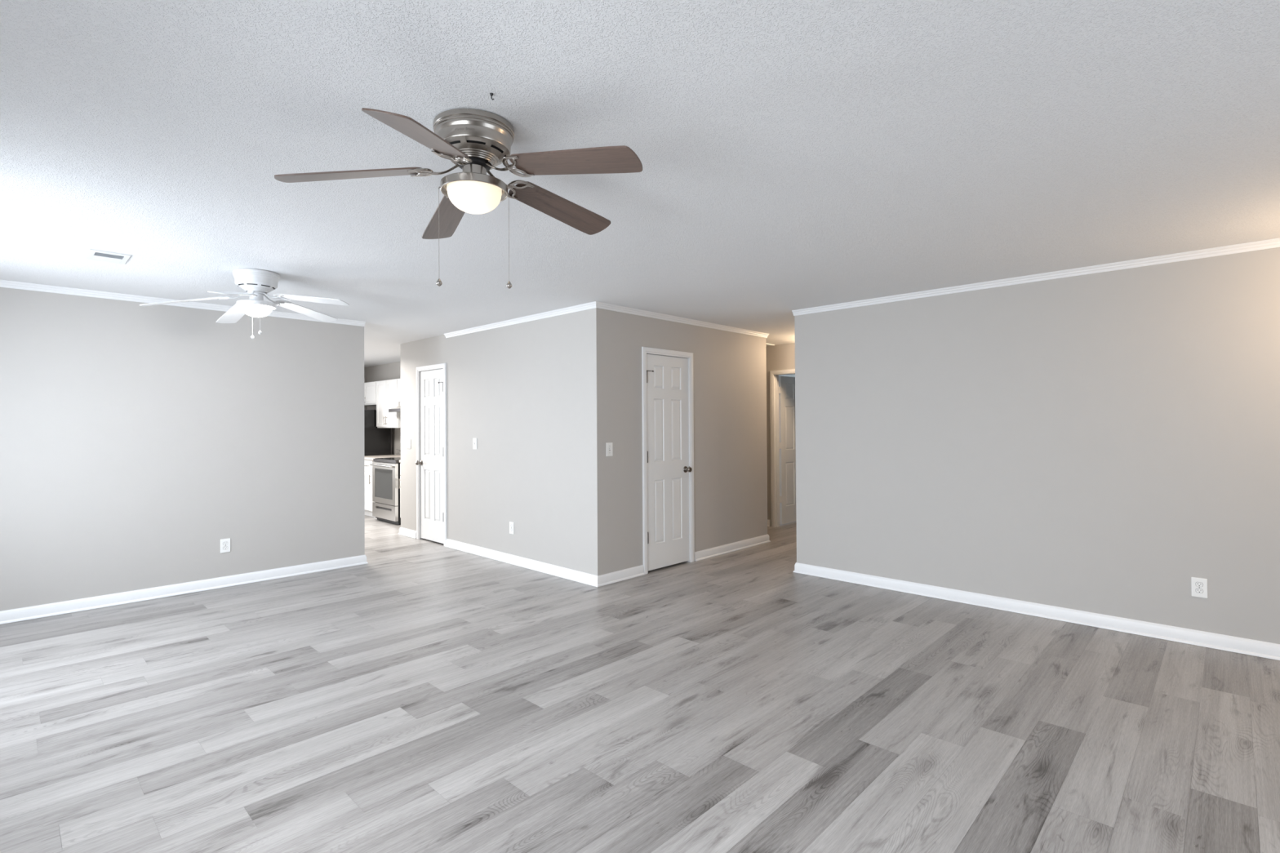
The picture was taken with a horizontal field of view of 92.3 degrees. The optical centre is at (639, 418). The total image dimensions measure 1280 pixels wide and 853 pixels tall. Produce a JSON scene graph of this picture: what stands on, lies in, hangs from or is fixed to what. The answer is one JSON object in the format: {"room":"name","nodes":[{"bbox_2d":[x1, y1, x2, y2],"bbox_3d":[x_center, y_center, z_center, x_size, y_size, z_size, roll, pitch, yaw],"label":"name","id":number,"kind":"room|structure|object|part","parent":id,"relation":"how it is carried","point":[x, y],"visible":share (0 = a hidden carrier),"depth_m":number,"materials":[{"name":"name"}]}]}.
{"room":"empty living room","nodes":[
{"label":"empty living room","id":0,"kind":"room"},
{"bbox_2d":[0,287,364,611],"bbox_3d":[-3.965,0.242,5.059,0.115,2.440,3.297,-1,-1,44],"label":"wall","id":1,"kind":"structure","parent":0,"point":[135,440],"depth_m":5.04,"materials":[{"name":"beige paint"}]},
{"bbox_2d":[0,280,365,326],"bbox_3d":[-3.917,-0.955,5.018,0.038,0.046,3.297,-1,-1,44],"label":"trim","id":2,"kind":"structure","parent":1,"relation":"attached to","point":[3,283],"depth_m":4.90,"materials":[{"name":"white paint"}]},
{"bbox_2d":[0,555,368,624],"bbox_3d":[-3.941,1.417,5.048,0.139,0.088,3.321,-1,-1,44],"label":"baseboard","id":3,"kind":"structure","parent":1,"relation":"attached to","point":[7,616],"depth_m":5.03,"materials":[{"name":"white paint"}]},
{"bbox_2d":[220,537,230,553],"bbox_3d":[-3.598,1.106,5.338,0.008,0.118,0.074,-1,-1,44],"label":"duplex outlet","id":4,"kind":"object","parent":1,"relation":"attached to","point":[224,543],"visible":1,"depth_m":5.34,"materials":[{"name":"white plastic"}]},
{"bbox_2d":[364,366,367,409],"bbox_3d":[-6.690,0.299,9.136,0.115,2.440,5.395,-1,-1,44],"label":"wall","id":5,"kind":"structure","parent":0,"point":[365,367],"depth_m":10.95,"materials":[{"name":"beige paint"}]},
{"bbox_2d":[367,361,400,454],"bbox_3d":[-3.586,0.287,9.813,3.420,2.440,0.115,-1,-1,44],"label":"wall","id":6,"kind":"structure","parent":0,"point":[392,371],"depth_m":10.35,"materials":[{"name":"beige paint"}]},
{"bbox_2d":[364,381,377,406],"bbox_3d":[-4.488,-0.405,10.350,0.909,0.375,0.362,-1,-1,44],"label":"upper cabinet","id":7,"kind":"object","parent":6,"relation":"attached to","point":[370,388],"visible":0.34,"depth_m":10.10,"materials":[{"name":"white wood"}]},
{"bbox_2d":[364,409,392,456],"bbox_3d":[-4.677,0.689,10.133,0.860,1.654,0.836,-1,-1,44],"label":"backsplash","id":8,"kind":"structure","parent":6,"relation":"attached to","point":[377,441],"depth_m":9.93,"materials":[{"name":"tile"}]},
{"bbox_3d":[-4.396,0.670,10.425,0.852,1.595,0.024,-1,-1,44],"label":"panel","id":9,"kind":"part","parent":8,"relation":"part of","materials":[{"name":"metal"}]},
{"bbox_2d":[376,378,400,427],"bbox_3d":[-3.886,-0.226,9.770,0.752,0.753,0.362,-1,-1,44],"label":"upper cabinet","id":10,"kind":"object","parent":6,"relation":"attached to","point":[386,390],"visible":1,"depth_m":9.63,"materials":[{"name":"white wood"}]},
{"bbox_3d":[-4.114,-0.227,9.798,0.362,0.723,0.019,-1,-1,44],"label":"door","id":11,"kind":"part","parent":10,"relation":"part of","materials":[{"name":"white wood"}]},
{"bbox_3d":[-3.849,-0.231,9.543,0.362,0.723,0.019,-1,-1,44],"label":"door","id":12,"kind":"part","parent":10,"relation":"part of","materials":[{"name":"white wood"}]},
{"bbox_2d":[395,448,400,454],"bbox_3d":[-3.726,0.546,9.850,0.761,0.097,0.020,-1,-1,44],"label":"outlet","id":13,"kind":"structure","parent":6,"relation":"attached to","point":[397,451],"depth_m":10.05,"materials":[{"name":"white plastic"}]},
{"bbox_2d":[397,378,400,401],"bbox_3d":[-3.328,-0.433,9.258,0.758,0.355,0.328,-1,-1,44],"label":"upper cabinet","id":14,"kind":"object","parent":6,"relation":"attached to","point":[398,380],"visible":0.19,"depth_m":9.36,"materials":[{"name":"white wood"}]},
{"bbox_2d":[388,401,400,412],"bbox_3d":[-3.372,-0.174,9.207,0.755,0.158,0.460,-1,-1,44],"label":"range hood","id":15,"kind":"object","parent":14,"relation":"attached to","point":[397,409],"visible":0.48,"depth_m":9.21,"materials":[{"name":"silver metal"}]},
{"bbox_2d":[400,309,588,573],"bbox_3d":[-1.721,0.244,6.668,3.630,2.440,0.115,-1,-1,44],"label":"wall","id":16,"kind":"structure","parent":0,"point":[520,390],"depth_m":6.13,"materials":[{"name":"beige paint"}]},
{"bbox_2d":[406,439,410,448],"bbox_3d":[-2.909,0.320,7.718,0.118,0.118,0.017,-1,-1,44],"label":"light switch","id":17,"kind":"object","parent":16,"relation":"attached to","point":[408,441],"visible":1,"depth_m":7.72,"materials":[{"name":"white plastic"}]},
{"bbox_2d":[415,363,446,546],"bbox_3d":[-2.464,0.421,7.332,0.712,2.107,0.169,-1,-1,44],"label":"door","id":18,"kind":"structure","parent":16,"relation":"in","point":[431,380],"depth_m":7.32,"materials":[{"name":"white paint"}]},
{"bbox_3d":[-2.689,0.543,7.478,0.065,0.066,0.069,-1,-1,44],"label":"knob","id":19,"kind":"part","parent":18,"relation":"part of","materials":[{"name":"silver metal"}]},
{"bbox_2d":[472,438,476,448],"bbox_3d":[-1.788,0.275,6.640,0.074,0.118,0.017,-1,-1,44],"label":"light switch","id":20,"kind":"object","parent":16,"relation":"attached to","point":[474,440],"visible":1,"depth_m":6.64,"materials":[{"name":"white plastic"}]},
{"bbox_2d":[509,521,514,533],"bbox_3d":[-1.287,1.099,6.162,0.074,0.118,0.008,-1,-1,44],"label":"duplex outlet","id":21,"kind":"object","parent":16,"relation":"attached to","point":[511,524],"visible":1,"depth_m":6.16,"materials":[{"name":"white plastic"}]},
{"bbox_2d":[398,527,644,586],"bbox_3d":[-1.528,1.419,6.767,3.794,0.088,0.582,-1,-1,44],"label":"baseboard","id":22,"kind":"structure","parent":16,"relation":"attached to","point":[559,571],"depth_m":5.76,"materials":[{"name":"white paint"}]},
{"bbox_2d":[444,301,768,337],"bbox_3d":[-0.368,-0.956,7.133,2.603,0.046,2.731,-1,-1,44],"label":"trim","id":23,"kind":"structure","parent":16,"relation":"attached to","point":[594,304],"depth_m":6.00,"materials":[{"name":"white paint"}]},
{"bbox_2d":[0,0,1279,367],"bbox_3d":[-0.158,-1.033,6.907,12.820,0.100,11.470,-1,-1,44],"label":"ceiling","id":24,"kind":"structure","parent":0,"point":[793,154],"depth_m":2.30,"materials":[{"name":"white paint"}]},
{"bbox_2d":[85,248,130,264],"bbox_3d":[-3.269,-0.990,3.780,0.290,0.008,0.186,-1,-1,44],"label":"ceiling vent","id":25,"kind":"object","parent":24,"relation":"in","point":[94,255],"visible":1,"depth_m":3.76,"materials":[{"name":"white metal"}]},
{"bbox_2d":[139,268,349,338],"bbox_3d":[-2.654,-0.774,4.228,1.180,0.438,1.209,-1,-1,44],"label":"ceiling fan","id":26,"kind":"object","parent":24,"relation":"hanging from","point":[256,283],"visible":1,"depth_m":4.16,"materials":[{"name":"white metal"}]},
{"bbox_3d":[-2.957,-0.762,3.995,0.468,0.006,0.134,-15,14,-32],"label":"blade","id":27,"kind":"part","parent":26,"relation":"part of","materials":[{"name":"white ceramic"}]},
{"bbox_3d":[-2.930,-0.764,4.461,0.468,0.006,0.134,-16,-4,38],"label":"blade","id":28,"kind":"part","parent":26,"relation":"part of","materials":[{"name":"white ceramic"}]},
{"bbox_3d":[-2.524,-0.777,3.823,0.134,0.006,0.468,5,9,-15],"label":"blade","id":29,"kind":"part","parent":26,"relation":"part of","materials":[{"name":"white wood"}]},
{"bbox_3d":[-2.732,-0.828,4.140,0.178,0.077,0.119,0,-1,-33],"label":"blade arm","id":30,"kind":"part","parent":26,"relation":"part of","materials":[{"name":"white metal"}]},
{"bbox_3d":[-2.623,-0.737,4.208,0.188,0.087,0.188,-1,-1,44],"label":"lamp shade","id":31,"kind":"part","parent":26,"relation":"part of","materials":[{"name":"white glass"}]},
{"bbox_3d":[-2.546,-0.684,4.121,0.004,0.183,0.012,0,-1,-42],"label":"pull chain","id":32,"kind":"part","parent":26,"relation":"part of","materials":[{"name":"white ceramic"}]},
{"bbox_3d":[-2.576,-0.835,4.329,0.119,0.059,0.181,-1,-1,21],"label":"blade arm","id":33,"kind":"part","parent":26,"relation":"part of","materials":[{"name":"white metal"}]},
{"bbox_3d":[-2.494,-0.840,4.200,0.182,0.054,0.119,0,-1,3],"label":"blade arm","id":34,"kind":"part","parent":26,"relation":"part of","materials":[{"name":"white metal"}]},
{"bbox_3d":[-2.477,-0.792,4.582,0.134,0.006,0.468,-7,-11,20],"label":"blade","id":35,"kind":"part","parent":26,"relation":"part of","materials":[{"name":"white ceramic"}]},
{"bbox_3d":[-2.221,-0.808,4.184,0.468,0.006,0.134,6,-6,4],"label":"blade","id":36,"kind":"part","parent":26,"relation":"part of","materials":[{"name":"white wood"}]},
{"bbox_2d":[274,107,642,288],"bbox_3d":[-0.555,-0.742,2.203,1.221,0.568,1.181,-1,-1,44],"label":"ceiling fan","id":37,"kind":"object","parent":24,"relation":"hanging from","point":[477,141],"visible":1,"depth_m":2.08,"materials":[{"name":"wood"}]},
{"bbox_3d":[-0.976,-0.825,2.083,0.468,0.006,0.134,-9,14,-12],"label":"blade","id":38,"kind":"part","parent":37,"relation":"part of","materials":[{"name":"brown wood"}]},
{"bbox_3d":[-0.624,-0.811,1.771,0.134,0.006,0.468,12,11,3],"label":"blade","id":39,"kind":"part","parent":37,"relation":"part of","materials":[{"name":"brown wood"}]},
{"bbox_3d":[-0.711,-0.865,2.142,0.182,0.065,0.117,0,-1,-12],"label":"blade arm","id":40,"kind":"part","parent":37,"relation":"part of","materials":[{"name":"silver metal"}]},
{"bbox_3d":[-0.696,-0.473,2.133,0.020,0.031,0.020,-1,-1,44],"label":"chain pull","id":41,"kind":"part","parent":37,"relation":"part of","materials":[{"name":"silver metal"}]},
{"bbox_3d":[-0.785,-0.827,2.516,0.134,0.006,0.468,-15,-1,-31],"label":"blade","id":42,"kind":"part","parent":37,"relation":"part of","materials":[{"name":"brown wood"}]},
{"bbox_3d":[-0.598,-0.862,2.040,0.117,0.075,0.181,0,-1,6],"label":"blade arm","id":43,"kind":"part","parent":37,"relation":"part of","materials":[{"name":"silver metal"}]},
{"bbox_3d":[-0.583,-0.769,2.167,0.188,0.087,0.188,-1,-1,44],"label":"lamp shade","id":44,"kind":"part","parent":37,"relation":"part of","materials":[{"name":"white glass"}]},
{"bbox_3d":[-0.471,-0.650,2.195,0.012,0.314,0.004,0,-1,-15],"label":"pull chain","id":45,"kind":"part","parent":37,"relation":"part of","materials":[{"name":"silver metal"}]},
{"bbox_3d":[-0.467,-0.477,2.195,0.020,0.031,0.020,-1,-1,44],"label":"chain pull","id":46,"kind":"part","parent":37,"relation":"part of","materials":[{"name":"silver metal"}]},
{"bbox_3d":[-0.465,-0.868,2.114,0.182,0.063,0.117,-1,-1,24],"label":"blade arm","id":47,"kind":"part","parent":37,"relation":"part of","materials":[{"name":"silver metal"}]},
{"bbox_3d":[-0.496,-0.869,2.264,0.117,0.058,0.183,-1,-1,42],"label":"blade arm","id":48,"kind":"part","parent":37,"relation":"part of","materials":[{"name":"silver metal"}]},
{"bbox_3d":[-0.314,-0.837,2.468,0.134,0.006,0.468,-17,-18,39],"label":"blade","id":49,"kind":"part","parent":37,"relation":"part of","materials":[{"name":"brown wood"}]},
{"bbox_3d":[-0.215,-0.835,2.005,0.468,0.006,0.134,8,-10,24],"label":"blade","id":50,"kind":"part","parent":37,"relation":"part of","materials":[{"name":"brown wood"}]},
{"bbox_2d":[0,515,1279,852],"bbox_3d":[-0.143,1.532,6.881,12.820,0.150,11.470,-1,-1,44],"label":"floor","id":51,"kind":"structure","parent":0,"point":[425,695],"depth_m":2.87,"materials":[{"name":"grey wood"}]},
{"bbox_2d":[364,459,375,517],"bbox_3d":[-3.852,1.068,9.496,0.456,0.872,0.702,-1,-1,44],"label":"base cabinet","id":52,"kind":"object","parent":51,"relation":"on","point":[367,468],"visible":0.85,"depth_m":9.31,"materials":[{"name":"white wood"}]},
{"bbox_3d":[-4.115,0.723,9.325,0.305,0.165,0.019,-1,-1,44],"label":"drawer","id":53,"kind":"part","parent":52,"relation":"part of","materials":[{"name":"white wood"}]},
{"bbox_3d":[-4.113,1.104,9.321,0.305,0.582,0.019,-1,-1,44],"label":"cabinet door","id":54,"kind":"part","parent":52,"relation":"part of","materials":[{"name":"white wood"}]},
{"bbox_2d":[364,454,400,460],"bbox_3d":[-3.976,0.614,9.630,0.819,0.038,0.683,-1,-1,44],"label":"countertop","id":55,"kind":"structure","parent":52,"relation":"on","point":[366,457],"depth_m":9.50,"materials":[{"name":"white stone"}]},
{"bbox_2d":[369,457,400,524],"bbox_3d":[-3.453,1.042,9.024,0.758,0.911,0.754,-1,-1,44],"label":"range","id":56,"kind":"object","parent":51,"relation":"on","point":[385,471],"visible":0.53,"depth_m":8.74,"materials":[{"name":"silver metal"}]},
{"bbox_3d":[-3.694,0.674,8.779,0.671,0.028,0.064,-1,-1,44],"label":"oven handle","id":57,"kind":"part","parent":56,"relation":"part of","materials":[{"name":"silver metal"}]},
{"bbox_3d":[-3.653,1.333,8.811,0.752,0.208,0.043,-1,-1,44],"label":"storage drawer","id":58,"kind":"part","parent":56,"relation":"part of","materials":[{"name":"silver metal"}]},
{"bbox_3d":[-3.655,0.930,8.815,0.752,0.585,0.043,-1,-1,44],"label":"oven door","id":59,"kind":"part","parent":56,"relation":"part of","materials":[{"name":"silver metal"}]},
{"bbox_2d":[373,457,400,463],"bbox_3d":[-3.429,0.610,9.055,0.758,0.048,0.678,-1,-1,44],"label":"cooktop","id":60,"kind":"object","parent":56,"relation":"in","point":[393,460],"depth_m":8.83,"materials":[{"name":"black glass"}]},
{"bbox_3d":[-3.620,1.465,8.843,0.720,0.052,0.015,-1,-1,44],"label":"toe panel","id":61,"kind":"part","parent":56,"relation":"part of","materials":[{"name":"black metal"}]},
{"bbox_2d":[398,463,400,517],"bbox_3d":[-2.888,1.053,8.569,0.661,0.872,0.702,-1,-1,44],"label":"base cabinet","id":62,"kind":"object","parent":51,"relation":"on","point":[399,479],"visible":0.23,"depth_m":8.56,"materials":[{"name":"white wood"}]},
{"bbox_3d":[-3.100,1.088,8.347,0.645,0.582,0.019,-1,-1,44],"label":"cabinet door","id":63,"kind":"part","parent":62,"relation":"part of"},
{"bbox_2d":[587,307,767,575],"bbox_3d":[0.518,0.227,6.295,0.115,2.440,2.681,-1,-1,44],"label":"wall","id":64,"kind":"structure","parent":0,"point":[730,368],"depth_m":6.21,"materials":[{"name":"beige paint"}]},
{"bbox_2d":[606,442,613,456],"bbox_3d":[-0.263,0.273,5.386,0.017,0.118,0.074,-1,-1,44],"label":"light switch","id":65,"kind":"object","parent":64,"relation":"attached to","point":[609,445],"visible":1,"depth_m":5.38,"materials":[{"name":"white plastic"}]},
{"bbox_2d":[641,346,694,574],"bbox_3d":[0.263,0.391,5.974,0.169,2.107,0.740,-1,-1,44],"label":"door","id":66,"kind":"structure","parent":64,"relation":"in","point":[667,375],"depth_m":5.96,"materials":[{"name":"white paint"}]},
{"bbox_3d":[0.479,0.510,6.125,0.069,0.066,0.065,-1,-1,44],"label":"knob","id":67,"kind":"part","parent":66,"relation":"part of","materials":[{"name":"silver metal"}]},
{"bbox_2d":[694,533,770,561],"bbox_3d":[0.440,1.412,7.295,1.690,0.088,1.388,-1,-1,44],"label":"baseboard","id":68,"kind":"structure","parent":64,"relation":"attached to","point":[729,548],"depth_m":6.65,"materials":[{"name":"white paint"}]},
{"bbox_2d":[765,342,795,526],"bbox_3d":[1.933,0.237,8.209,6.600,2.440,0.115,-1,-1,44],"label":"wall","id":69,"kind":"structure","parent":0,"point":[779,357],"depth_m":8.29,"materials":[{"name":"beige paint"}]},
{"bbox_2d":[767,519,770,526],"bbox_3d":[0.667,1.430,9.326,3.000,0.088,0.024,-1,-1,44],"label":"baseboard","id":70,"kind":"structure","parent":69,"relation":"attached to","point":[768,521],"depth_m":8.29,"materials":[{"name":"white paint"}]},
{"bbox_2d":[769,368,795,527],"bbox_3d":[2.411,0.406,8.303,0.911,2.097,0.950,-1,-1,44],"label":"door","id":71,"kind":"structure","parent":69,"relation":"in","point":[782,388],"depth_m":8.40,"materials":[{"name":"white paint"}]},
{"bbox_2d":[778,373,795,377],"bbox_3d":[4.209,0.246,10.575,6.600,2.440,0.120,-1,-1,44],"label":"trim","id":72,"kind":"structure","parent":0,"point":[792,375],"depth_m":11.78,"materials":[{"name":"beige paint"}]},
{"bbox_2d":[794,247,1279,644],"bbox_3d":[3.055,0.192,4.282,4.336,2.440,0.115,-1,-1,44],"label":"wall","id":73,"kind":"structure","parent":0,"point":[1105,442],"depth_m":4.28,"materials":[{"name":"beige paint"}]},
{"bbox_2d":[791,238,1279,315],"bbox_3d":[2.993,-1.005,4.240,4.342,0.046,0.038,-1,-1,44],"label":"trim","id":74,"kind":"structure","parent":73,"relation":"attached to","point":[1270,243],"depth_m":4.28,"materials":[{"name":"white paint"}]},
{"bbox_2d":[792,562,1279,660],"bbox_3d":[3.045,1.366,4.270,4.360,0.088,0.139,-1,-1,44],"label":"baseboard","id":75,"kind":"structure","parent":73,"relation":"attached to","point":[1201,638],"depth_m":4.27,"materials":[{"name":"white paint"}]},
{"bbox_2d":[1191,577,1207,598],"bbox_3d":[3.460,1.048,3.804,0.074,0.118,0.008,-1,-1,44],"label":"duplex outlet","id":76,"kind":"object","parent":73,"relation":"attached to","point":[1198,585],"visible":1,"depth_m":3.80,"materials":[{"name":"white plastic"}]},
{"bbox_2d":[1195,582,1203,586],"bbox_3d":[3.458,1.028,3.802,0.036,0.028,0.002,-1,-1,44],"label":"receptacle","id":77,"kind":"object","parent":76,"relation":"attached to","point":[1197,584],"depth_m":3.80,"materials":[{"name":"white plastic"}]},
{"bbox_2d":[1195,588,1203,593],"bbox_3d":[3.458,1.067,3.802,0.036,0.028,0.002,-1,-1,44],"label":"receptacle","id":78,"kind":"object","parent":76,"relation":"attached to","point":[1197,590],"depth_m":3.80,"materials":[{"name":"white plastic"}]}
]}

